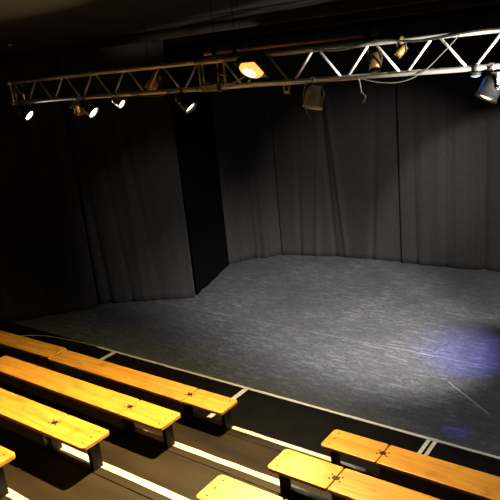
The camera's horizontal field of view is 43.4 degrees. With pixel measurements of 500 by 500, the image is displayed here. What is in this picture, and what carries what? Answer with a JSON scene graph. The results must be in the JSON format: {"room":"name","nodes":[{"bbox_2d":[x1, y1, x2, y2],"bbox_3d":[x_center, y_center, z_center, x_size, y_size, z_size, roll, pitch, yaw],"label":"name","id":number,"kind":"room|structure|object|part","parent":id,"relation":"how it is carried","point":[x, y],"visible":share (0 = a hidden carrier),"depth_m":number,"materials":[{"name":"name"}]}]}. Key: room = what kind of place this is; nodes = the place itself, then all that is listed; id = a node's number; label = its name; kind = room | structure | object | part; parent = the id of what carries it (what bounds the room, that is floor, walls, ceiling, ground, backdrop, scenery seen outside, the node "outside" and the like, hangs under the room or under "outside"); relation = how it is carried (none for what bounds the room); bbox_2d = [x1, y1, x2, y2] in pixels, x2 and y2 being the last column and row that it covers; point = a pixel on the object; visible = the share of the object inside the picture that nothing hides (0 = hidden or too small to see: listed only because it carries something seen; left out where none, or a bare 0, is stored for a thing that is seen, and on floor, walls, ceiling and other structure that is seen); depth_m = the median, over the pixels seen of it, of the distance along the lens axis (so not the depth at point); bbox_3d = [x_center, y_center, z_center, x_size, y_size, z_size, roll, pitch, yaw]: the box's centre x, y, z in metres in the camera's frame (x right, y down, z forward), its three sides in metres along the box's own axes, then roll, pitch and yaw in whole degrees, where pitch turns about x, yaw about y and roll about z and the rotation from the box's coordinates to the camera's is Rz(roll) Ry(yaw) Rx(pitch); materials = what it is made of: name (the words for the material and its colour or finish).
{"room":"auditorium","nodes":[
{"label":"auditorium","id":0,"kind":"room"},
{"bbox_2d":[55,50,188,266],"bbox_3d":[-7.427,-0.800,12.669,0.150,5.500,17.800,7,20,36],"label":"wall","id":1,"kind":"structure","parent":0,"point":[58,73],"depth_m":16.89,"materials":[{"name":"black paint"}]},
{"bbox_2d":[0,0,436,61],"bbox_3d":[0.369,-3.164,8.540,16.800,0.140,0.180,7,20,36],"label":"trim","id":2,"kind":"structure","parent":1,"relation":"attached to","point":[349,6],"depth_m":8.98,"materials":[{"name":"black paint"}]},
{"bbox_2d":[54,0,499,60],"bbox_3d":[1.715,-3.818,10.287,16.800,0.140,0.180,7,20,36],"label":"trim","id":3,"kind":"structure","parent":1,"relation":"attached to","point":[438,5],"depth_m":10.43,"materials":[{"name":"black paint"}]},
{"bbox_2d":[0,229,499,476],"bbox_3d":[-0.335,2.670,8.501,16.800,0.124,17.800,7,20,36],"label":"floor","id":4,"kind":"structure","parent":0,"point":[414,348],"depth_m":11.19,"materials":[{"name":"plastic"}]},
{"bbox_2d":[0,486,31,499],"bbox_3d":[-2.513,2.951,5.552,16.760,1.436,1.020,7,20,36],"label":"seating tread","id":5,"kind":"object","parent":4,"relation":"on","point":[4,497],"depth_m":5.50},
{"bbox_2d":[0,446,14,498],"bbox_3d":[-3.566,1.840,6.472,3.540,0.364,0.360,7,20,36],"label":"bench","id":6,"kind":"object","parent":5,"relation":"on","point":[6,455],"visible":1,"depth_m":5.50,"materials":[{"name":"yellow wood"}]},
{"bbox_3d":[-2.207,2.021,5.492,0.056,0.314,0.120,7,20,36],"label":"leg","id":7,"kind":"part","parent":6,"relation":"part of","materials":[{"name":"black paint"}]},
{"bbox_2d":[6,488,28,499],"bbox_3d":[-2.312,2.135,5.697,16.700,0.001,0.088,7,20,36],"label":"tape","id":8,"kind":"object","parent":5,"relation":"on","point":[12,494],"visible":0.77,"depth_m":5.52,"materials":[{"name":"white plastic"}]},
{"bbox_2d":[20,335,98,346],"bbox_3d":[-4.203,1.791,12.534,2.962,0.016,0.382,0,17,18],"label":"cable","id":9,"kind":"object","parent":4,"relation":"on","point":[20,335],"visible":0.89,"depth_m":12.53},
{"bbox_2d":[0,426,191,499],"bbox_3d":[-1.899,2.832,6.377,16.760,1.077,1.020,7,20,36],"label":"seating tread","id":10,"kind":"object","parent":4,"relation":"on","point":[35,472],"visible":0.69,"depth_m":6.31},
{"bbox_2d":[0,388,108,470],"bbox_3d":[-2.935,1.893,7.348,3.540,0.364,0.360,7,20,36],"label":"bench","id":11,"kind":"object","parent":10,"relation":"on","point":[34,421],"visible":1,"depth_m":6.68,"materials":[{"name":"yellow wood"}]},
{"bbox_3d":[-2.111,2.012,6.757,0.056,0.314,0.120,7,20,36],"label":"leg","id":12,"kind":"part","parent":11,"relation":"part of","materials":[{"name":"black paint"}]},
{"bbox_3d":[-1.576,2.074,6.368,0.056,0.314,0.120,7,20,36],"label":"leg","id":13,"kind":"part","parent":11,"relation":"part of","materials":[{"name":"black paint"}]},
{"bbox_2d":[46,439,189,499],"bbox_3d":[-1.682,2.188,6.572,16.700,0.001,0.089,7,20,36],"label":"tape","id":14,"kind":"object","parent":10,"relation":"on","point":[145,483],"visible":0.59,"depth_m":6.21,"materials":[{"name":"white plastic"}]},
{"bbox_2d":[196,475,286,499],"bbox_3d":[1.075,2.357,4.431,3.540,0.364,0.360,7,20,36],"label":"bench","id":15,"kind":"object","parent":10,"relation":"on","point":[223,487],"visible":1,"depth_m":5.29,"materials":[{"name":"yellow wood"}]},
{"bbox_2d":[100,352,114,359],"bbox_3d":[-2.885,2.077,11.150,0.100,0.001,1.276,7,20,36],"label":"tape","id":16,"kind":"object","parent":4,"relation":"on","point":[111,353],"visible":0.36,"depth_m":11.50,"materials":[{"name":"white plastic"}]},
{"bbox_2d":[0,383,331,499],"bbox_3d":[-1.285,2.714,7.202,16.760,0.718,1.020,7,20,36],"label":"seating tread","id":17,"kind":"object","parent":4,"relation":"on","point":[185,473],"visible":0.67,"depth_m":6.99,"materials":[{"name":"brown wood"}]},
{"bbox_2d":[0,355,180,448],"bbox_3d":[-2.304,1.946,8.223,3.540,0.364,0.360,7,20,36],"label":"bench","id":18,"kind":"object","parent":17,"relation":"on","point":[109,406],"visible":1,"depth_m":7.91,"materials":[{"name":"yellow wood"}]},
{"bbox_3d":[-1.480,2.064,7.633,0.056,0.314,0.120,7,20,36],"label":"leg","id":19,"kind":"part","parent":18,"relation":"part of","materials":[{"name":"black paint"}]},
{"bbox_3d":[-0.945,2.127,7.244,0.056,0.314,0.120,7,20,36],"label":"leg","id":20,"kind":"part","parent":18,"relation":"part of","materials":[{"name":"black paint"}]},
{"bbox_2d":[123,423,331,499],"bbox_3d":[-1.051,2.240,7.449,16.700,0.001,0.088,7,20,36],"label":"tape","id":21,"kind":"object","parent":17,"relation":"on","point":[139,430],"visible":0.45,"depth_m":6.82,"materials":[{"name":"white plastic"}]},
{"bbox_2d":[268,449,440,499],"bbox_3d":[1.702,2.409,5.309,3.540,0.364,0.360,7,20,36],"label":"bench","id":22,"kind":"object","parent":17,"relation":"on","point":[343,484],"visible":1,"depth_m":5.88,"materials":[{"name":"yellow wood"}]},
{"bbox_3d":[0.348,2.276,6.303,0.056,0.314,0.120,7,20,36],"label":"leg","id":23,"kind":"part","parent":22,"relation":"part of","materials":[{"name":"black paint"}]},
{"bbox_2d":[0,353,442,499],"bbox_3d":[-0.671,2.595,8.027,16.760,0.359,1.020,7,20,36],"label":"seating tread","id":24,"kind":"object","parent":4,"relation":"on","point":[256,453],"visible":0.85,"depth_m":7.83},
{"bbox_2d":[0,330,65,372],"bbox_3d":[-4.523,1.668,11.176,3.540,0.364,0.360,6,20,35],"label":"bench","id":25,"kind":"object","parent":24,"relation":"on","point":[28,349],"visible":0.83,"depth_m":10.48,"materials":[{"name":"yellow wood"}]},
{"bbox_2d":[48,350,236,431],"bbox_3d":[-1.664,1.999,9.093,3.540,0.364,0.360,7,20,36],"label":"bench","id":26,"kind":"object","parent":24,"relation":"on","point":[182,398],"visible":0.99,"depth_m":8.84,"materials":[{"name":"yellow wood"}]},
{"bbox_3d":[-0.841,2.118,8.503,0.056,0.314,0.120,7,20,36],"label":"leg","id":27,"kind":"part","parent":26,"relation":"part of","materials":[{"name":"black paint"}]},
{"bbox_3d":[-0.305,2.180,8.114,0.056,0.314,0.120,7,20,36],"label":"leg","id":28,"kind":"part","parent":26,"relation":"part of","materials":[{"name":"black paint"}]},
{"bbox_2d":[22,359,379,476],"bbox_3d":[-0.415,2.291,8.331,16.700,0.001,0.071,7,20,36],"label":"tape","id":29,"kind":"object","parent":24,"relation":"on","point":[328,458],"visible":0.38,"depth_m":7.69,"materials":[{"name":"white plastic"}]},
{"bbox_2d":[321,430,499,499],"bbox_3d":[2.329,2.462,6.188,3.540,0.364,0.360,7,20,36],"label":"bench","id":30,"kind":"object","parent":24,"relation":"on","point":[438,478],"visible":0.98,"depth_m":6.50,"materials":[{"name":"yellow wood"}]},
{"bbox_3d":[0.975,2.328,7.182,0.056,0.314,0.120,7,20,36],"label":"leg","id":31,"kind":"part","parent":30,"relation":"part of","materials":[{"name":"black paint"}]},
{"bbox_2d":[207,388,247,417],"bbox_3d":[-0.435,2.361,9.368,0.085,0.001,1.276,7,20,36],"label":"tape","id":32,"kind":"object","parent":4,"relation":"on","point":[242,391],"visible":0.36,"depth_m":9.68,"materials":[{"name":"white plastic"}]},
{"bbox_2d":[97,346,499,458],"bbox_3d":[2.135,2.424,8.280,12.490,0.006,0.054,7,20,36],"label":"tape","id":33,"kind":"object","parent":4,"relation":"on","point":[219,380],"visible":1,"depth_m":9.09,"materials":[{"name":"white plastic"}]},
{"bbox_2d":[417,439,430,453],"bbox_3d":[1.942,2.636,7.639,0.050,0.001,1.276,7,20,36],"label":"tape","id":34,"kind":"object","parent":4,"relation":"on","point":[427,441],"visible":0.36,"depth_m":7.99,"materials":[{"name":"white plastic"}]},
{"bbox_2d":[424,441,436,455],"bbox_3d":[2.011,2.644,7.589,0.050,0.001,1.276,7,20,36],"label":"tape","id":35,"kind":"object","parent":4,"relation":"on","point":[433,444],"visible":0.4,"depth_m":7.94,"materials":[{"name":"white plastic"}]},
{"bbox_2d":[0,0,499,53],"bbox_3d":[-0.873,-2.691,6.909,16.800,0.120,17.800,7,20,36],"label":"ceiling","id":36,"kind":"structure","parent":0,"point":[28,24],"depth_m":7.33,"materials":[{"name":"black paint"}]},
{"bbox_2d":[0,55,98,323],"bbox_3d":[-5.314,-1.060,12.863,3.481,5.458,0.108,-9,17,-12],"label":"stage curtain","id":37,"kind":"object","parent":36,"relation":"hanging from","point":[46,268],"visible":0.91,"depth_m":13.14,"materials":[{"name":"black fabric"}]},
{"bbox_2d":[7,22,201,104],"bbox_3d":[-2.073,-2.409,8.137,3.720,0.885,0.062,7,20,36],"label":"lighting truss","id":38,"kind":"object","parent":36,"relation":"hanging from","point":[164,66],"visible":0.98,"depth_m":7.98,"materials":[{"name":"metal"}]},
{"bbox_3d":[-3.521,-2.326,9.284,0.060,0.353,0.062,7,20,36],"label":"frame","id":39,"kind":"part","parent":38,"relation":"part of","materials":[{"name":"metal"}]},
{"bbox_2d":[13,83,33,120],"bbox_3d":[-3.327,-2.166,9.208,0.247,0.547,0.244,-14,18,-26],"label":"stage light","id":40,"kind":"object","parent":38,"relation":"hanging from","point":[23,111],"visible":0.99,"depth_m":9.18,"materials":[{"name":"black paint"}]},
{"bbox_3d":[-3.360,-2.299,9.144,0.223,0.251,0.024,7,20,36],"label":"hanging rod","id":41,"kind":"part","parent":40,"relation":"part of","materials":[{"name":"metal"}]},
{"bbox_2d":[70,95,86,116],"bbox_3d":[-2.323,-1.956,8.523,0.224,0.281,0.219,-6,16,-1],"label":"stage light","id":42,"kind":"object","parent":38,"relation":"hanging from","point":[77,111],"visible":0.65,"depth_m":8.47,"materials":[{"name":"grey paint"}]},
{"bbox_2d":[78,95,98,117],"bbox_3d":[-2.157,-1.918,8.396,0.246,0.314,0.241,-13,18,-23],"label":"stage light","id":43,"kind":"object","parent":38,"relation":"hanging from","point":[85,105],"visible":0.98,"depth_m":8.35,"materials":[{"name":"grey paint"}]},
{"bbox_2d":[112,91,124,108],"bbox_3d":[-1.682,-1.918,8.028,0.168,0.216,0.173,-11,17,-17],"label":"stage light","id":44,"kind":"object","parent":38,"relation":"hanging from","point":[119,102],"visible":0.98,"depth_m":7.99,"materials":[{"name":"brown metal"}]},
{"bbox_2d":[131,91,172,96],"bbox_3d":[-1.199,-1.884,7.613,0.702,0.059,0.023,7,20,36],"label":"cable","id":45,"kind":"object","parent":38,"relation":"hanging from","point":[170,91],"visible":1,"depth_m":7.60,"materials":[{"name":"black rubber"}]},
{"bbox_2d":[144,69,161,89],"bbox_3d":[-1.202,-2.115,7.752,0.228,0.342,0.137,-9,17,-10],"label":"lantern","id":46,"kind":"object","parent":38,"relation":"hanging from","point":[158,78],"visible":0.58,"depth_m":7.72,"materials":[{"name":"black paint"}]},
{"bbox_2d":[175,87,196,113],"bbox_3d":[-0.750,-1.753,7.369,0.235,0.316,0.242,-11,17,-18],"label":"stage light","id":47,"kind":"object","parent":38,"relation":"hanging from","point":[182,99],"visible":1,"depth_m":7.32,"materials":[{"name":"black paint"}]},
{"bbox_3d":[-0.575,-1.984,7.141,0.060,0.353,0.062,7,20,36],"label":"frame","id":48,"kind":"part","parent":38,"relation":"part of","materials":[{"name":"metal"}]},
{"bbox_2d":[56,40,195,303],"bbox_3d":[-2.557,-1.466,13.300,2.186,5.458,0.083,-4,17,6],"label":"stage curtain","id":49,"kind":"object","parent":36,"relation":"hanging from","point":[126,158],"visible":0.91,"depth_m":13.28,"materials":[{"name":"black fabric"}]},
{"bbox_2d":[164,41,228,294],"bbox_3d":[-1.124,-1.907,14.301,0.054,5.458,2.112,0,17,19],"label":"stage curtain","id":50,"kind":"object","parent":36,"relation":"hanging from","point":[195,132],"visible":0.95,"depth_m":14.26,"materials":[{"name":"black fabric"}]},
{"bbox_2d":[205,36,281,263],"bbox_3d":[-0.050,-2.388,15.556,1.642,5.458,0.200,-9,17,-11],"label":"stage curtain","id":51,"kind":"object","parent":36,"relation":"hanging from","point":[241,116],"visible":0.81,"depth_m":15.57,"materials":[{"name":"black fabric"}]},
{"bbox_2d":[203,0,377,55],"bbox_3d":[0.253,-1.969,5.258,1.740,0.538,0.066,7,20,36],"label":"batten","id":52,"kind":"object","parent":36,"relation":"hanging from","point":[368,34],"visible":1,"depth_m":5.27,"materials":[{"name":"steel"},{"name":"black paint"}]},
{"bbox_2d":[264,19,401,261],"bbox_3d":[2.062,-2.422,14.959,3.265,5.458,0.184,3,19,28],"label":"stage curtain","id":53,"kind":"object","parent":36,"relation":"hanging from","point":[337,168],"visible":0.88,"depth_m":14.98,"materials":[{"name":"black fabric"}]},
{"bbox_2d":[219,3,499,89],"bbox_3d":[2.363,-1.895,4.910,6.700,0.885,0.062,7,20,36],"label":"lighting truss","id":54,"kind":"object","parent":36,"relation":"hanging from","point":[482,67],"visible":0.96,"depth_m":5.92,"materials":[{"name":"metal"}]},
{"bbox_2d":[198,57,226,91],"bbox_3d":[-0.401,-1.958,7.017,0.370,0.373,0.094,7,20,36],"label":"connector","id":55,"kind":"object","parent":54,"relation":"attached to","point":[217,87],"visible":0.96,"depth_m":7.00,"materials":[{"name":"metal"}]},
{"bbox_3d":[-0.531,-1.984,7.107,0.026,0.243,0.025,7,20,36],"label":"post","id":56,"kind":"part","parent":55,"relation":"part of","materials":[{"name":"metal"}]},
{"bbox_3d":[-0.358,-1.964,6.981,0.024,0.243,0.023,7,20,36],"label":"post","id":57,"kind":"part","parent":55,"relation":"part of","materials":[{"name":"metal"}]},
{"bbox_3d":[-0.285,-1.951,6.930,0.060,0.353,0.062,7,20,36],"label":"frame","id":58,"kind":"part","parent":54,"relation":"part of","materials":[{"name":"metal"}]},
{"bbox_2d":[234,52,271,78],"bbox_3d":[0.058,-1.918,6.523,0.296,0.265,0.390,-16,19,-31],"label":"floodlight","id":59,"kind":"object","parent":54,"relation":"attached to","point":[255,65],"visible":1,"depth_m":6.41,"materials":[{"name":"black paint"}]},
{"bbox_3d":[-0.006,-1.837,6.498,0.095,0.099,0.213,-15,19,-28],"label":"bulb","id":60,"kind":"part","parent":59,"relation":"part of","materials":[{"name":"white glass"}]},
{"bbox_2d":[283,79,289,93],"bbox_3d":[0.379,-1.696,6.513,0.065,0.146,0.074,-9,17,-12],"label":"clip","id":61,"kind":"object","parent":54,"relation":"attached to","point":[284,81],"visible":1,"depth_m":6.51,"materials":[{"name":"metal"}]},
{"bbox_2d":[303,77,324,109],"bbox_3d":[0.643,-1.574,6.335,0.241,0.338,0.230,-2,17,13],"label":"stage light","id":62,"kind":"object","parent":54,"relation":"hanging from","point":[314,96],"visible":0.98,"depth_m":6.28,"materials":[{"name":"metal"}]},
{"bbox_2d":[303,83,310,117],"bbox_3d":[0.568,-1.508,6.346,0.057,0.351,0.084,-8,17,-7],"label":"cable","id":63,"kind":"object","parent":62,"relation":"hanging from","point":[305,83],"visible":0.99,"depth_m":6.35,"materials":[{"name":"black rubber"}]},
{"bbox_2d":[358,78,365,102],"bbox_3d":[1.071,-1.528,6.001,0.082,0.251,0.018,7,20,36],"label":"cable","id":64,"kind":"object","parent":54,"relation":"hanging from","point":[358,78],"visible":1,"depth_m":6.00,"materials":[{"name":"grey rubber"}]},
{"bbox_2d":[367,39,382,72],"bbox_3d":[1.189,-1.851,6.002,0.142,0.312,0.188,-6,16,-2],"label":"lantern","id":65,"kind":"object","parent":54,"relation":"hanging from","point":[375,60],"visible":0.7,"depth_m":5.98,"materials":[{"name":"brown metal"}]},
{"bbox_2d":[394,36,407,58],"bbox_3d":[1.369,-1.838,5.693,0.130,0.197,0.077,-7,17,-5],"label":"lantern","id":66,"kind":"object","parent":54,"relation":"hanging from","point":[398,53],"visible":0.94,"depth_m":5.67,"materials":[{"name":"brown metal"}]},
{"bbox_2d":[313,27,499,50],"bbox_3d":[1.470,-1.867,5.565,2.102,0.063,0.023,7,20,36],"label":"cable","id":67,"kind":"object","parent":54,"relation":"attached to","point":[497,28],"visible":1,"depth_m":5.60,"materials":[{"name":"black paint"}]},
{"bbox_2d":[356,33,460,82],"bbox_3d":[1.405,-1.707,5.670,1.005,0.376,0.015,7,20,36],"label":"cable","id":68,"kind":"object","parent":54,"relation":"hanging from","point":[460,33],"visible":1,"depth_m":5.63,"materials":[{"name":"grey rubber"}]},
{"bbox_2d":[470,64,481,76],"bbox_3d":[1.933,-1.535,5.376,0.100,0.112,0.100,7,20,36],"label":"led light","id":69,"kind":"object","parent":54,"relation":"attached to","point":[475,73],"visible":0.99,"depth_m":5.35,"materials":[{"name":"black paint"}]},
{"bbox_2d":[474,62,499,103],"bbox_3d":[2.032,-1.411,5.327,0.236,0.344,0.238,7,20,36],"label":"stage light","id":70,"kind":"object","parent":54,"relation":"hanging from","point":[488,90],"visible":0.99,"depth_m":5.27,"materials":[{"name":"black paint"}]},
{"bbox_2d":[395,8,482,269],"bbox_3d":[4.094,-2.229,13.621,1.822,5.458,0.069,6,20,34],"label":"stage curtain","id":71,"kind":"object","parent":36,"relation":"hanging from","point":[439,116],"visible":0.87,"depth_m":13.59,"materials":[{"name":"black fabric"}]},
{"bbox_2d":[481,6,499,270],"bbox_3d":[7.636,-1.934,11.432,6.659,5.458,0.152,5,20,33],"label":"stage curtain","id":72,"kind":"object","parent":36,"relation":"hanging from","point":[490,185],"visible":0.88,"depth_m":13.19,"materials":[{"name":"black fabric"}]}
]}

